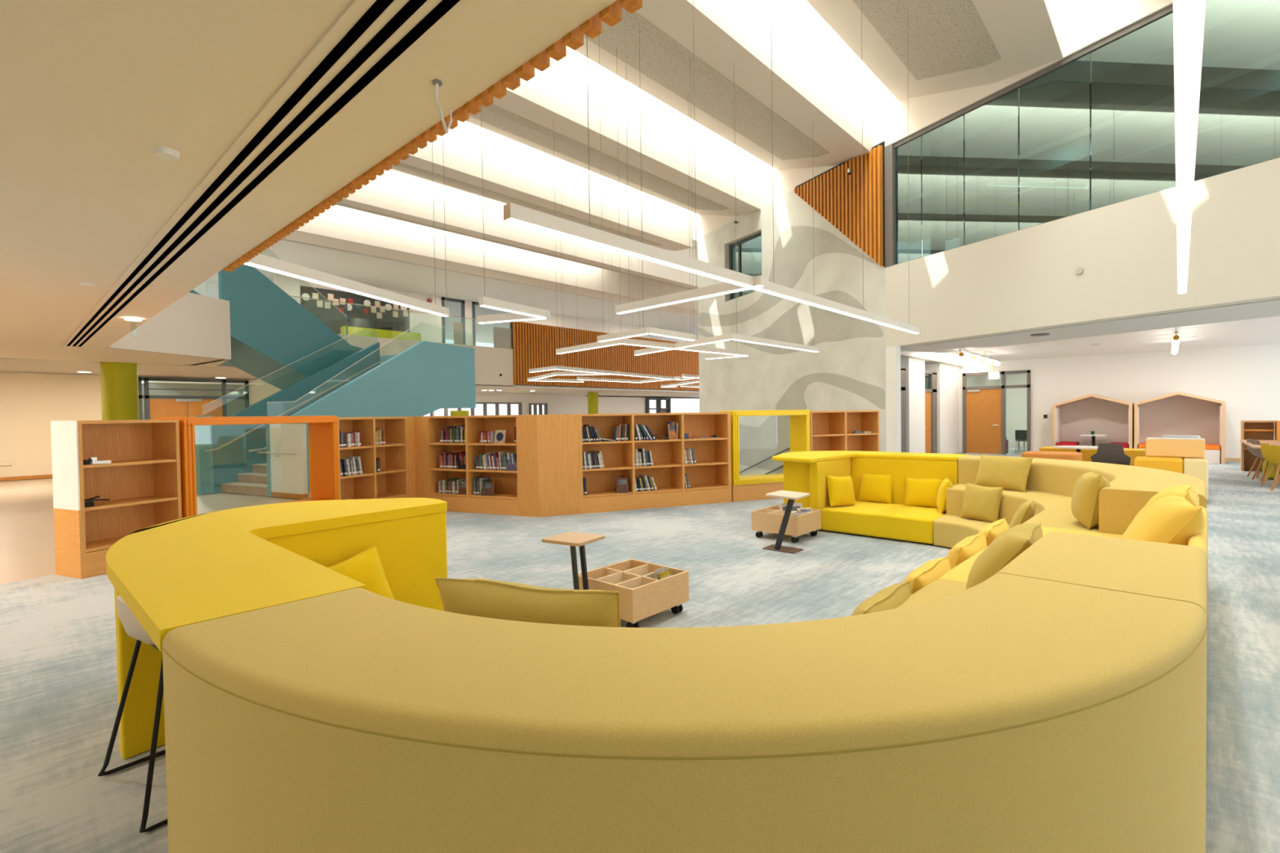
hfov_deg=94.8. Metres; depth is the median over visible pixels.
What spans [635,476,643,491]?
book
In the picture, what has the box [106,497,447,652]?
countertop
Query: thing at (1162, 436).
table
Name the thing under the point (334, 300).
paper note
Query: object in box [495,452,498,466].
book
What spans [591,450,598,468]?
book
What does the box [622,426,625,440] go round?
book
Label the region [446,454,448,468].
book
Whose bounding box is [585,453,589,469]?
book
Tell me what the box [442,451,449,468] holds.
book
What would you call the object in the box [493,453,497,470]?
book
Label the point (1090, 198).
wall
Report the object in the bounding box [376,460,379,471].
book
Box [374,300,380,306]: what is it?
paper note
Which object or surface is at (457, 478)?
book
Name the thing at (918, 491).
cushion
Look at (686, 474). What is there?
book
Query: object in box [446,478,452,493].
book
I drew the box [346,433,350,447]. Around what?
book
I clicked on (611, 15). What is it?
ceiling trim
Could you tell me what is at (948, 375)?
wall pier
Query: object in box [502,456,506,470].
book
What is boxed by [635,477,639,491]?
book
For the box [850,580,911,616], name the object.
cushion
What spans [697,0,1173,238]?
wall
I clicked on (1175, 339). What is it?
socket
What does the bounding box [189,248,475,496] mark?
staircase
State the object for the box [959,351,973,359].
bulb
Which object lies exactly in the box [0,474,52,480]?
baseboard
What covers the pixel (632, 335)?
diffuser
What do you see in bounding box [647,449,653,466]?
book
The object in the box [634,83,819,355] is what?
pendant light
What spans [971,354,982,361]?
socket
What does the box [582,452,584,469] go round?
book
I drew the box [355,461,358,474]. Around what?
book
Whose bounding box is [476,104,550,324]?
pendant light
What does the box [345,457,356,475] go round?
book
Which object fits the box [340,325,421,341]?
bench
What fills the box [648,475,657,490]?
book
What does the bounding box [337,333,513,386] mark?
wall
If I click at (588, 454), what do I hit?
book
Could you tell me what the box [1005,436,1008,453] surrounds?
fire extinguisher
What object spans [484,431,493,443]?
book
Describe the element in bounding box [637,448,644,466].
book
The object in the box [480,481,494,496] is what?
book
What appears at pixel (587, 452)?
book
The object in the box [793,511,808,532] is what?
book
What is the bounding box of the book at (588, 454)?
[587,453,591,468]
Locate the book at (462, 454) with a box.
[461,453,463,465]
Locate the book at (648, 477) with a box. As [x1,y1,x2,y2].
[646,475,653,490]
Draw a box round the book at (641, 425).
[637,424,648,439]
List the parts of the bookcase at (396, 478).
shelf, shelf, shelf, shelf, shelf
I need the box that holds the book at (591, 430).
[589,426,595,441]
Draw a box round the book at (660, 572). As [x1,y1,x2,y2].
[655,568,668,580]
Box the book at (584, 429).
[583,428,588,442]
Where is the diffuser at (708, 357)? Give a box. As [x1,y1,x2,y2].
[706,355,746,359]
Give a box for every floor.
[0,446,1279,852]
[141,380,699,391]
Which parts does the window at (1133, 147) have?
pane, pane, pane, pane, pane, pane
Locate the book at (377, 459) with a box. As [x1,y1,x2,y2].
[376,457,380,471]
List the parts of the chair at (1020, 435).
backrest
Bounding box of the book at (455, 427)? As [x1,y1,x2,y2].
[453,426,456,443]
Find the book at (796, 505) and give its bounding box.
[779,502,802,511]
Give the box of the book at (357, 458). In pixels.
[351,456,362,474]
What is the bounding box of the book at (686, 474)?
[684,473,690,488]
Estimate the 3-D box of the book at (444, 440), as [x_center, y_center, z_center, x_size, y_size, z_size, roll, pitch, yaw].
[-3.317,0.178,10.136,0.033,0.200,0.171,0,1,23]
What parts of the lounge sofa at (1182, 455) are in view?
seat, backrest, arm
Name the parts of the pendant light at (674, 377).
cord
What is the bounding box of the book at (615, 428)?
[612,426,618,440]
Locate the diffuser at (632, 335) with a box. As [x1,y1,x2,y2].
[598,333,648,342]
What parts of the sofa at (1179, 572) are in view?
seat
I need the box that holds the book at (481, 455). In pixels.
[480,453,484,469]
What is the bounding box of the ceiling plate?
[77,281,96,285]
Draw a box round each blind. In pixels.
[453,322,462,344]
[493,326,511,348]
[693,239,697,248]
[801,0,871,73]
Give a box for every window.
[430,402,522,416]
[441,297,465,345]
[471,301,511,348]
[528,403,547,414]
[728,231,761,300]
[884,0,1279,267]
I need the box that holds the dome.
[847,168,851,174]
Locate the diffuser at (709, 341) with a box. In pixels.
[636,339,730,355]
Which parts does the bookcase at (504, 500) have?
shelf, shelf, shelf, shelf, shelf, shelf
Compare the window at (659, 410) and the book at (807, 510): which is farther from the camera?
the window at (659, 410)
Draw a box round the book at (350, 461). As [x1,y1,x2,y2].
[348,459,353,475]
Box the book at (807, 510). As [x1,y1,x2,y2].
[796,507,817,516]
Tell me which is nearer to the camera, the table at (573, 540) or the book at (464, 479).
the table at (573, 540)
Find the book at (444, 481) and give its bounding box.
[443,480,445,493]
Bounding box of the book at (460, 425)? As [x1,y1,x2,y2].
[459,425,465,443]
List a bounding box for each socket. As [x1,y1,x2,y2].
[0,457,11,466]
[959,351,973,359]
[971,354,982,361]
[981,356,991,363]
[990,359,999,365]
[1172,333,1180,344]
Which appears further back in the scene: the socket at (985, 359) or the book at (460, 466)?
the socket at (985, 359)
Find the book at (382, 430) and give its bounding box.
[382,430,383,444]
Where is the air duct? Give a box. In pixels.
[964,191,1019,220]
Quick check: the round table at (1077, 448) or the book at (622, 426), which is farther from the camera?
the round table at (1077, 448)
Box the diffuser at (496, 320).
[478,318,546,324]
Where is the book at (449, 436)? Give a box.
[448,429,450,443]
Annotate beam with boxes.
[921,83,1091,192]
[921,133,1091,224]
[964,169,1091,235]
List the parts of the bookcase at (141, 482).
panel, shelf, shelf, shelf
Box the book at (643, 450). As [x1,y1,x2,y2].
[639,448,646,466]
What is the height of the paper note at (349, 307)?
0.335 m
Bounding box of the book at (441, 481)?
[440,479,444,493]
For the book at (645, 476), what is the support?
on the bookcase at (709, 478)
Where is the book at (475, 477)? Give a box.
[474,475,482,494]
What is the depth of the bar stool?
2.43 m
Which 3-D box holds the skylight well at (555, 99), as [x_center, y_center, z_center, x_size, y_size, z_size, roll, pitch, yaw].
[-2.088,-7.890,15.123,3.450,2.000,17.268,0,2,42]
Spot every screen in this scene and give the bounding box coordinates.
[374,320,408,332]
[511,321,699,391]
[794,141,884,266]
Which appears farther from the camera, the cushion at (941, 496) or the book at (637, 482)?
the book at (637, 482)
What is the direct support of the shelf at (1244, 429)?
attached to the bookcase at (1268, 432)
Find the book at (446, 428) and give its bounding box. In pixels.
[445,427,453,443]
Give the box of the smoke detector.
[153,146,180,160]
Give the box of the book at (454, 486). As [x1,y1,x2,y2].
[453,481,455,493]
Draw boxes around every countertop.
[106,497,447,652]
[771,450,968,462]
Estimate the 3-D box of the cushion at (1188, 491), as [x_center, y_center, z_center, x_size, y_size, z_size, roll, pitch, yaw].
[3.475,0.618,3.911,0.354,0.431,0.631,0,2,42]
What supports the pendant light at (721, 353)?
hanging from the ceiling panel at (665, 61)
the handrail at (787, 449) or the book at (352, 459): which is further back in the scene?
the handrail at (787, 449)
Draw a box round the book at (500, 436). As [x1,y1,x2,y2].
[493,430,506,443]
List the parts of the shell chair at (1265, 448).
leg, leg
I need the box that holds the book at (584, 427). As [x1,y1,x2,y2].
[583,426,590,441]
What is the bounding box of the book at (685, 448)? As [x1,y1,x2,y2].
[684,448,688,463]
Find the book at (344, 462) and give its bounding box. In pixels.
[344,462,347,475]
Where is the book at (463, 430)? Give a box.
[462,430,464,443]
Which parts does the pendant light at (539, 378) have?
cord, cord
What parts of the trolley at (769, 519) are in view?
panel, panel, panel, panel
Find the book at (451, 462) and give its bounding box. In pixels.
[450,454,453,468]
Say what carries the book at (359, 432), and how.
on the bookcase at (396, 478)
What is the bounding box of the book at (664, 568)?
[653,566,666,579]
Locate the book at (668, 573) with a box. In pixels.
[658,568,672,579]
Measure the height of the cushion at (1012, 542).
0.351 m
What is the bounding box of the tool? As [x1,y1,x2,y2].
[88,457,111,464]
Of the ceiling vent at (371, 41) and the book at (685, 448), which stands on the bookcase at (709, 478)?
the book at (685, 448)
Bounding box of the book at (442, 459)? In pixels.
[440,456,443,468]
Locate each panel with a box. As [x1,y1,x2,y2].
[336,202,693,289]
[391,162,662,245]
[469,103,728,210]
[517,413,579,517]
[583,7,829,159]
[852,0,1001,79]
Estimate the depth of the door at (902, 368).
17.59 m
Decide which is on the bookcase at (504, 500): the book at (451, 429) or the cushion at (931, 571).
the book at (451, 429)
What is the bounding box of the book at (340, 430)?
[339,430,341,447]
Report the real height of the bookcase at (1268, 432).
1.234 m
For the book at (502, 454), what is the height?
0.297 m
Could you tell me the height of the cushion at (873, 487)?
0.410 m
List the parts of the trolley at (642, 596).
panel, panel, panel, panel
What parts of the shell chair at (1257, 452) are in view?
leg, leg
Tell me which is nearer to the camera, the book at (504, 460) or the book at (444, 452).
the book at (504, 460)
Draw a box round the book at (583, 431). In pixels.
[582,426,585,442]
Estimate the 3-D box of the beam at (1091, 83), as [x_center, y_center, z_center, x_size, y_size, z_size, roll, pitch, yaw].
[11.007,-7.065,10.920,0.900,0.560,19.778,-1,1,-27]
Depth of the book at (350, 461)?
9.12 m
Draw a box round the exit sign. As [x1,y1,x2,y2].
[987,364,999,379]
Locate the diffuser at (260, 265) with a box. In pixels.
[244,262,448,316]
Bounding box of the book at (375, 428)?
[375,428,382,444]
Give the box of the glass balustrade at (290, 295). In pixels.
[289,295,511,324]
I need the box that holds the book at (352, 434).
[351,433,353,447]
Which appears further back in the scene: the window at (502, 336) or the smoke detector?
the window at (502, 336)
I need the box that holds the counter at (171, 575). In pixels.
[106,497,447,759]
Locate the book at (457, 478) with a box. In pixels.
[448,477,458,493]
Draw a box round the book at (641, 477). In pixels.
[638,475,646,490]
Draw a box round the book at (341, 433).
[340,432,343,447]
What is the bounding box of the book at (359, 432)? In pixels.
[351,431,360,446]
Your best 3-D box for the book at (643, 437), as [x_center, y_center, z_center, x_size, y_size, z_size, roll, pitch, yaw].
[0.013,0.103,10.060,0.123,0.259,0.164,-1,1,-22]
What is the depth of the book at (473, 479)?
9.87 m
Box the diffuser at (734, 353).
[621,343,746,355]
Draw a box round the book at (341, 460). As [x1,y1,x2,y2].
[340,459,346,475]
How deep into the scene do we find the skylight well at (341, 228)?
25.71 m
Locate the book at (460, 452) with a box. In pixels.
[458,451,465,458]
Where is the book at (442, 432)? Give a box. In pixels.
[440,431,443,443]
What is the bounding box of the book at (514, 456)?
[512,453,516,462]
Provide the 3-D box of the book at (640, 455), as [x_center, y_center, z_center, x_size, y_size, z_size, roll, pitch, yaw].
[-0.018,0.550,10.060,0.058,0.247,0.154,-1,1,-22]
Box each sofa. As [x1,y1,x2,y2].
[161,573,1208,852]
[771,450,968,543]
[895,531,1208,620]
[933,454,1206,548]
[938,506,1208,583]
[1022,477,1207,534]
[1133,437,1208,499]
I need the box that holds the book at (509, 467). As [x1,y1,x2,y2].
[506,458,516,471]
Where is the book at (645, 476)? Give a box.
[643,474,650,490]
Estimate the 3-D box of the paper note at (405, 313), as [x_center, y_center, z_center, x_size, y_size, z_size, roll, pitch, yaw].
[-12.287,-5.920,30.869,0.008,0.300,0.260,0,2,42]
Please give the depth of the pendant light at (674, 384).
28.79 m
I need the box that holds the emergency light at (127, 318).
[124,316,142,336]
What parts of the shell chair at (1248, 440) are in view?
leg, leg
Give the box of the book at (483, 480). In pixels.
[482,479,489,492]
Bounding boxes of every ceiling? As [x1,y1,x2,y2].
[0,0,616,379]
[148,378,699,399]
[900,298,1279,352]
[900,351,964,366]
[906,315,1279,363]
[921,53,1091,239]
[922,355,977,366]
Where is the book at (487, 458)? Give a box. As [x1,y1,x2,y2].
[486,453,493,470]
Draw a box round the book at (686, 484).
[684,475,687,488]
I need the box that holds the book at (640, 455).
[638,451,642,466]
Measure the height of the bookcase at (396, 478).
1.615 m
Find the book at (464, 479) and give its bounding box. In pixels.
[457,478,466,493]
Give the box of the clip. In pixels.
[83,459,92,465]
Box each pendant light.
[244,135,448,316]
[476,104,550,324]
[503,0,919,333]
[527,222,619,382]
[528,160,698,380]
[553,53,750,359]
[575,249,680,382]
[597,35,695,342]
[615,8,764,314]
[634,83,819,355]
[660,310,698,386]
[680,235,698,378]
[680,345,698,386]
[1173,0,1205,293]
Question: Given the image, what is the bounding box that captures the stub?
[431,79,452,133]
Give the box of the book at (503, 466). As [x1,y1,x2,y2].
[501,457,504,470]
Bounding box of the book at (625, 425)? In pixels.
[622,424,626,440]
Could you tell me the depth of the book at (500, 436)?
9.64 m
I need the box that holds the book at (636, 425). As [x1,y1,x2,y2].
[635,424,640,440]
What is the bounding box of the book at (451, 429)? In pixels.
[450,428,453,443]
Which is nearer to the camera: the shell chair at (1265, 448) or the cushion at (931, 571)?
the cushion at (931, 571)
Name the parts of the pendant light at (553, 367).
cord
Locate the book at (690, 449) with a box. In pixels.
[688,448,693,463]
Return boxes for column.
[99,361,139,420]
[450,410,469,416]
[587,391,598,413]
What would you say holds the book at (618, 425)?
on the bookcase at (709, 478)
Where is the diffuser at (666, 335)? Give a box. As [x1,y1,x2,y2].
[648,333,693,341]
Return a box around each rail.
[764,465,783,474]
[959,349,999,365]
[1171,327,1180,354]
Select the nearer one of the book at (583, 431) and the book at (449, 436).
the book at (583, 431)
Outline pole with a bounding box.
[345,301,347,334]
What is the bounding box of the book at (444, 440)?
[443,431,445,443]
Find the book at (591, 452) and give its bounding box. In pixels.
[587,451,595,468]
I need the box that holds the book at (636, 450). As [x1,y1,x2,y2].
[635,448,638,466]
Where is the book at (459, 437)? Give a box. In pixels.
[457,428,460,443]
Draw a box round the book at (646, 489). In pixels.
[639,475,648,490]
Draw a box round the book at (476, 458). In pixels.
[475,456,478,469]
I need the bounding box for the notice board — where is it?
[300,285,409,333]
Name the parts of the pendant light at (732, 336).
cord, cord, cord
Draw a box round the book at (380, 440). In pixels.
[377,428,381,444]
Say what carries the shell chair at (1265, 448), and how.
on the floor at (59, 701)
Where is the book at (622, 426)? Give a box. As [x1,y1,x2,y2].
[620,425,623,440]
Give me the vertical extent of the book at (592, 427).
0.264 m
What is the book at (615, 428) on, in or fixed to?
on the bookcase at (709, 478)
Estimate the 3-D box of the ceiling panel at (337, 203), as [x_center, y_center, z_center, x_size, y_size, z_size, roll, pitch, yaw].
[-4.412,-7.480,25.224,1.751,0.559,28.400,0,2,42]
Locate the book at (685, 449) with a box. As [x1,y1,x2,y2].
[684,448,687,463]
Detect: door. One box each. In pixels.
[137,377,248,419]
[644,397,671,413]
[900,366,906,452]
[924,369,937,453]
[962,369,1031,454]
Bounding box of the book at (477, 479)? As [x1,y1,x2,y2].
[475,477,480,494]
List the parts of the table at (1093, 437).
post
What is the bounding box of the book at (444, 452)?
[444,452,453,468]
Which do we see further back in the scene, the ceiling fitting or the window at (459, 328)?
the window at (459, 328)
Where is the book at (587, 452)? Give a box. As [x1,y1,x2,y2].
[586,452,592,468]
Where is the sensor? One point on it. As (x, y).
(1079, 270)
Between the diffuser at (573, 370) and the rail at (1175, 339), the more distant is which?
the diffuser at (573, 370)
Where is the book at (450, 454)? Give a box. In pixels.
[448,453,457,468]
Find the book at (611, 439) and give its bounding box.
[601,439,617,441]
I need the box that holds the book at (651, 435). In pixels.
[644,425,656,439]
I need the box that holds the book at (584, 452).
[582,451,586,469]
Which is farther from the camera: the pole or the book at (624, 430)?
the pole
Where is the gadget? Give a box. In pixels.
[852,430,862,433]
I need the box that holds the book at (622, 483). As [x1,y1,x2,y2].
[616,477,628,493]
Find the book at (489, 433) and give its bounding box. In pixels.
[488,431,491,443]
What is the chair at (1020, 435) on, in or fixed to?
on the floor at (59, 701)
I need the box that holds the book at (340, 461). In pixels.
[340,461,343,475]
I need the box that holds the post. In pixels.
[414,416,423,497]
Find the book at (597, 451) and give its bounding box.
[595,450,604,467]
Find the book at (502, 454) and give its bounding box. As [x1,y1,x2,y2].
[498,451,506,470]
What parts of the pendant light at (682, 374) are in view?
cord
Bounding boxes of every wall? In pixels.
[0,372,281,477]
[102,292,231,365]
[141,382,244,419]
[193,238,698,343]
[257,423,308,499]
[273,272,645,345]
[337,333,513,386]
[475,393,699,414]
[585,335,698,398]
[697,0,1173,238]
[697,189,886,475]
[885,157,1279,346]
[959,343,1279,457]
[964,198,1091,245]
[966,373,1026,447]
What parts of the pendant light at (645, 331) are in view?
cord, cord, cord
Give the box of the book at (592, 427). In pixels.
[591,426,598,441]
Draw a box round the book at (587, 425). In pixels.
[582,424,593,441]
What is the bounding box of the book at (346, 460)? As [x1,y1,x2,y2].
[340,458,351,475]
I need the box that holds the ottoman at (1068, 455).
[1021,450,1082,461]
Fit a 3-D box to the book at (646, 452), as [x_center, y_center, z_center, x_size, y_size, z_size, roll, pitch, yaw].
[0.085,0.548,10.109,0.069,0.247,0.194,-1,1,-22]
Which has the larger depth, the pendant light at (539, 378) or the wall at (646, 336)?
the wall at (646, 336)
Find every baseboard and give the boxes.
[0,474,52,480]
[1225,457,1239,462]
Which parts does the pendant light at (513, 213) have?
cord, cord, cord, cord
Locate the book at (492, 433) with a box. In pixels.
[490,431,495,443]
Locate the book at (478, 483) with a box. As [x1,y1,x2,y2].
[477,480,479,495]
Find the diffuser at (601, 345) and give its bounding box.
[556,343,621,354]
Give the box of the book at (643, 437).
[638,425,645,439]
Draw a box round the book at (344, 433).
[342,432,345,447]
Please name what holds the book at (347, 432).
on the bookcase at (396, 478)
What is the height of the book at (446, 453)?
0.259 m
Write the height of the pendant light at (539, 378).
5.489 m
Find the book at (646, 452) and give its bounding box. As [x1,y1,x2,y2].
[644,451,648,466]
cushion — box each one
[327,545,395,599]
[435,577,620,626]
[826,475,854,506]
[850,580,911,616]
[857,473,893,503]
[902,555,951,594]
[904,477,942,507]
[936,477,952,513]
[946,532,986,568]
[960,482,1003,522]
[966,522,1043,589]
[973,454,1033,492]
[976,517,1008,546]
[1008,497,1035,528]
[1071,470,1110,529]
[1121,495,1205,545]
[1132,484,1199,521]
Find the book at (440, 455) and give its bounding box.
[439,454,442,468]
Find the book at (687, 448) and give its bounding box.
[687,448,690,463]
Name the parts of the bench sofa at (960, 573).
seat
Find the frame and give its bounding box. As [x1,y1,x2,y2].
[158,415,339,518]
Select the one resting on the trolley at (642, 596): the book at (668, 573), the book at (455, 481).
the book at (668, 573)
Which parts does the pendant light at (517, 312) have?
cord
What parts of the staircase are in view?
handrail, handrail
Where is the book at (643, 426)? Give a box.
[642,425,652,439]
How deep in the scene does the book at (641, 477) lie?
10.01 m
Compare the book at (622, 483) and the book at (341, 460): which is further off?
the book at (622, 483)
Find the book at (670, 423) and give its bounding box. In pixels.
[666,422,672,437]
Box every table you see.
[542,532,604,590]
[762,490,809,553]
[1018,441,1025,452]
[1053,445,1097,452]
[1080,434,1106,446]
[1161,435,1200,438]
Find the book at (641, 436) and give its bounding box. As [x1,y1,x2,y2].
[637,425,643,439]
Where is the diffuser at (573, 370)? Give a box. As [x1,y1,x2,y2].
[555,368,680,380]
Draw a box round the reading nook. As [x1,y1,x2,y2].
[719,409,809,502]
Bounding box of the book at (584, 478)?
[582,476,586,495]
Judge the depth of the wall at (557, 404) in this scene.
43.30 m
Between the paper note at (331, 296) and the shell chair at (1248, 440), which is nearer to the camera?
the shell chair at (1248, 440)
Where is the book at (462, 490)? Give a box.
[457,481,466,494]
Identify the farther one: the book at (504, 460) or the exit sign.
the exit sign
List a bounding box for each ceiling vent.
[62,0,478,346]
[1030,333,1049,336]
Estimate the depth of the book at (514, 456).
9.50 m
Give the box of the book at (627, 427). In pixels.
[626,424,628,440]
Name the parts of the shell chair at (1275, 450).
leg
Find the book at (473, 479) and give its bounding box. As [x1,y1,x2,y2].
[472,479,475,494]
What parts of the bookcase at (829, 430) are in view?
shelf, shelf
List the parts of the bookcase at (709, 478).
shelf, shelf, shelf, shelf, shelf, shelf, shelf, shelf, shelf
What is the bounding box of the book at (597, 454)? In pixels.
[596,453,599,468]
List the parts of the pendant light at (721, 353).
cord, cord, cord, cord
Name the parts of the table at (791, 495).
leg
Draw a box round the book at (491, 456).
[491,456,494,470]
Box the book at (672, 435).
[666,423,678,439]
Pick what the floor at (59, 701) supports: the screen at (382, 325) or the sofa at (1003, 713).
the sofa at (1003, 713)
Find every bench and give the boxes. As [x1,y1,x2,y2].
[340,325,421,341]
[1039,446,1146,466]
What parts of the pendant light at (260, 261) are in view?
cord, cord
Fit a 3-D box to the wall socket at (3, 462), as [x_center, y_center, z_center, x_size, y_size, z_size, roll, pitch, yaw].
[-17.574,0.984,16.314,0.030,0.199,0.205,0,2,42]
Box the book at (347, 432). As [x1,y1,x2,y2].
[346,431,356,446]
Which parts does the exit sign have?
panel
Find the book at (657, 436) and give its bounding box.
[653,435,669,439]
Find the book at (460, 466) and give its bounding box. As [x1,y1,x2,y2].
[457,453,466,469]
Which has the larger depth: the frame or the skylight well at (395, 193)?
the skylight well at (395, 193)
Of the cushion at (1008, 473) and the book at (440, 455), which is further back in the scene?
the book at (440, 455)
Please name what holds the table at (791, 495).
on the floor at (59, 701)
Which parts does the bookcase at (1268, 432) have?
panel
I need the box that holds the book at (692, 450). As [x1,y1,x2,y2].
[691,448,696,463]
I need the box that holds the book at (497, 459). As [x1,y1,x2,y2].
[496,457,500,470]
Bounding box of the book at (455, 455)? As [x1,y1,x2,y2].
[453,454,457,468]
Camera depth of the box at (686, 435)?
10.25 m
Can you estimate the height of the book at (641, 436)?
0.251 m
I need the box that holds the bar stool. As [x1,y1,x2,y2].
[97,595,168,832]
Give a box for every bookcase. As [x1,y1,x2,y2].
[50,419,182,578]
[337,416,416,499]
[422,414,519,515]
[577,412,731,514]
[809,409,879,451]
[1240,420,1279,471]
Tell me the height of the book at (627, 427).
0.278 m
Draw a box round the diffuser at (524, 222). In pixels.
[506,217,919,333]
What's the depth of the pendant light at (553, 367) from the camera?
19.50 m
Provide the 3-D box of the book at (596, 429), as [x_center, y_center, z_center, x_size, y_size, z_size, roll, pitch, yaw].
[-0.725,0.139,9.796,0.119,0.220,0.194,-1,1,-22]
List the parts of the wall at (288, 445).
rail, panel, skirting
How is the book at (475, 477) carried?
on the bookcase at (504, 500)
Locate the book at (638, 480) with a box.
[637,478,641,491]
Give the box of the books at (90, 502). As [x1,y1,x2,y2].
[84,496,109,506]
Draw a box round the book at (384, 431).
[382,430,385,444]
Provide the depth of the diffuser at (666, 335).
10.74 m
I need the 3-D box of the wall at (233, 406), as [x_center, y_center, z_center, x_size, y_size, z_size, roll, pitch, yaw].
[-17.275,-0.118,21.927,0.100,3.000,9.000,0,2,42]
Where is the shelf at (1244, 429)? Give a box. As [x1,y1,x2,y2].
[1244,429,1275,431]
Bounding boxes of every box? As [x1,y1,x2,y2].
[684,433,688,439]
[862,431,871,433]
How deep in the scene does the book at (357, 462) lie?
9.24 m
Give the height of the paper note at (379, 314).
0.300 m
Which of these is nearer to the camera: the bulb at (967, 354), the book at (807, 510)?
the book at (807, 510)
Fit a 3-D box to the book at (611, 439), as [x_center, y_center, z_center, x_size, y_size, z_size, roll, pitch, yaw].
[-0.514,0.233,9.843,0.220,0.025,0.200,-1,1,-22]
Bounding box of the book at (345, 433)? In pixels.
[345,432,355,446]
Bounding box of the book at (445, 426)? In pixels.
[444,426,453,439]
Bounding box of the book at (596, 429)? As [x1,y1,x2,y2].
[594,428,601,441]
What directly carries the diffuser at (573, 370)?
attached to the pendant light at (553, 367)
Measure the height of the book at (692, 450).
0.263 m
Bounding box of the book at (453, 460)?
[452,453,457,468]
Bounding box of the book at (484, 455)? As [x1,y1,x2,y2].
[483,453,487,469]
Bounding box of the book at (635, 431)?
[634,424,637,440]
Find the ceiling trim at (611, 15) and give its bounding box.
[223,0,642,271]
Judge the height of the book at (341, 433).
0.227 m
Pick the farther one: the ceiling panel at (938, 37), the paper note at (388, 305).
the paper note at (388, 305)
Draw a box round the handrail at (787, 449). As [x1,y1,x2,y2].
[739,447,790,473]
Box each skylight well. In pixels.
[283,204,697,316]
[336,168,697,288]
[391,120,693,251]
[466,46,760,216]
[575,0,872,169]
[806,0,1062,100]
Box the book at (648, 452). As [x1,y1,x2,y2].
[644,450,651,466]
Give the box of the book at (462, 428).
[460,426,465,443]
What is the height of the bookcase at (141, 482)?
1.615 m
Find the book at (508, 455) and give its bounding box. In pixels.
[506,452,515,459]
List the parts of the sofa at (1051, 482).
seat, seat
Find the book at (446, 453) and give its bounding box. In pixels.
[445,453,448,468]
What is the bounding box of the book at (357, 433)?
[356,432,359,446]
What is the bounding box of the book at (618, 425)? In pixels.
[614,424,621,440]
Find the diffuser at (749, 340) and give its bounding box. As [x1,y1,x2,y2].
[731,338,817,352]
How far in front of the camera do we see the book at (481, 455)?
9.75 m
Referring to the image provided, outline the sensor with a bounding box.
[1075,266,1084,274]
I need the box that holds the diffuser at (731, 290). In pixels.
[617,284,763,314]
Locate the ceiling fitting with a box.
[1088,343,1102,346]
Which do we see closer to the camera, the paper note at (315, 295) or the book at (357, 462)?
the book at (357, 462)
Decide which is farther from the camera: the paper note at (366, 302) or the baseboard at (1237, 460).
the paper note at (366, 302)
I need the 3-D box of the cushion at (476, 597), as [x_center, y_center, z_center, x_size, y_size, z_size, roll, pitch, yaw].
[-0.366,0.720,1.997,0.685,0.412,0.239,0,1,20]
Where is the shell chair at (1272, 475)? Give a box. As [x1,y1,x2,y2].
[1262,459,1279,479]
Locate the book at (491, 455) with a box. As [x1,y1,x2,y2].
[489,454,493,470]
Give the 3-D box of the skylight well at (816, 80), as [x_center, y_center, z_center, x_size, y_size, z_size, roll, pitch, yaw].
[0.484,-7.854,11.669,3.450,2.000,15.648,0,2,42]
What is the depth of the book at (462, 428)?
9.91 m
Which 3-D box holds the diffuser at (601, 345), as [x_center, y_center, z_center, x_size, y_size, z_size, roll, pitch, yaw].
[-1.130,-1.643,12.531,0.067,0.008,2.293,-2,2,-40]
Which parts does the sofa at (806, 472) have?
support panel, arm panel, seat, panel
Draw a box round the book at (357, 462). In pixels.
[355,460,360,474]
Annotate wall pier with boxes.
[885,346,901,452]
[900,357,924,453]
[924,363,959,453]
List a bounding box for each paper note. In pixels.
[302,293,310,300]
[312,293,318,298]
[316,300,323,307]
[324,302,330,308]
[328,293,333,300]
[333,298,338,305]
[337,307,343,313]
[340,297,346,304]
[346,303,352,311]
[347,297,353,303]
[363,308,368,313]
[364,299,370,306]
[370,306,376,312]
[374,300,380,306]
[377,312,382,318]
[379,306,385,312]
[385,303,391,310]
[392,311,397,317]
[393,303,398,310]
[400,305,407,310]
[403,311,408,316]
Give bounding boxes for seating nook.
[1052,394,1133,448]
[1133,391,1225,464]
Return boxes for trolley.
[577,559,688,627]
[751,505,821,542]
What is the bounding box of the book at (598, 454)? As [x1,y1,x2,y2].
[596,453,601,468]
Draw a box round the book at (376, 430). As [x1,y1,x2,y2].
[375,429,378,444]
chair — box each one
[1014,430,1026,453]
[1090,443,1130,465]
[1246,438,1263,478]
[1251,440,1279,481]
[1260,443,1279,487]
[1270,444,1279,490]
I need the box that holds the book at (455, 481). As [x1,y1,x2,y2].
[455,480,457,493]
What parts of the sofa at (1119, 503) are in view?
seat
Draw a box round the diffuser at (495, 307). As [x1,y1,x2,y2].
[480,305,546,318]
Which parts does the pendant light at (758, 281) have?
cord, cord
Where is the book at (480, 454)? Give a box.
[478,453,483,469]
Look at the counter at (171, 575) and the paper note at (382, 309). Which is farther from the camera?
the paper note at (382, 309)
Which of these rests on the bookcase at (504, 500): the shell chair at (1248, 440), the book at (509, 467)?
the book at (509, 467)
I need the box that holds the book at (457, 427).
[456,426,459,443]

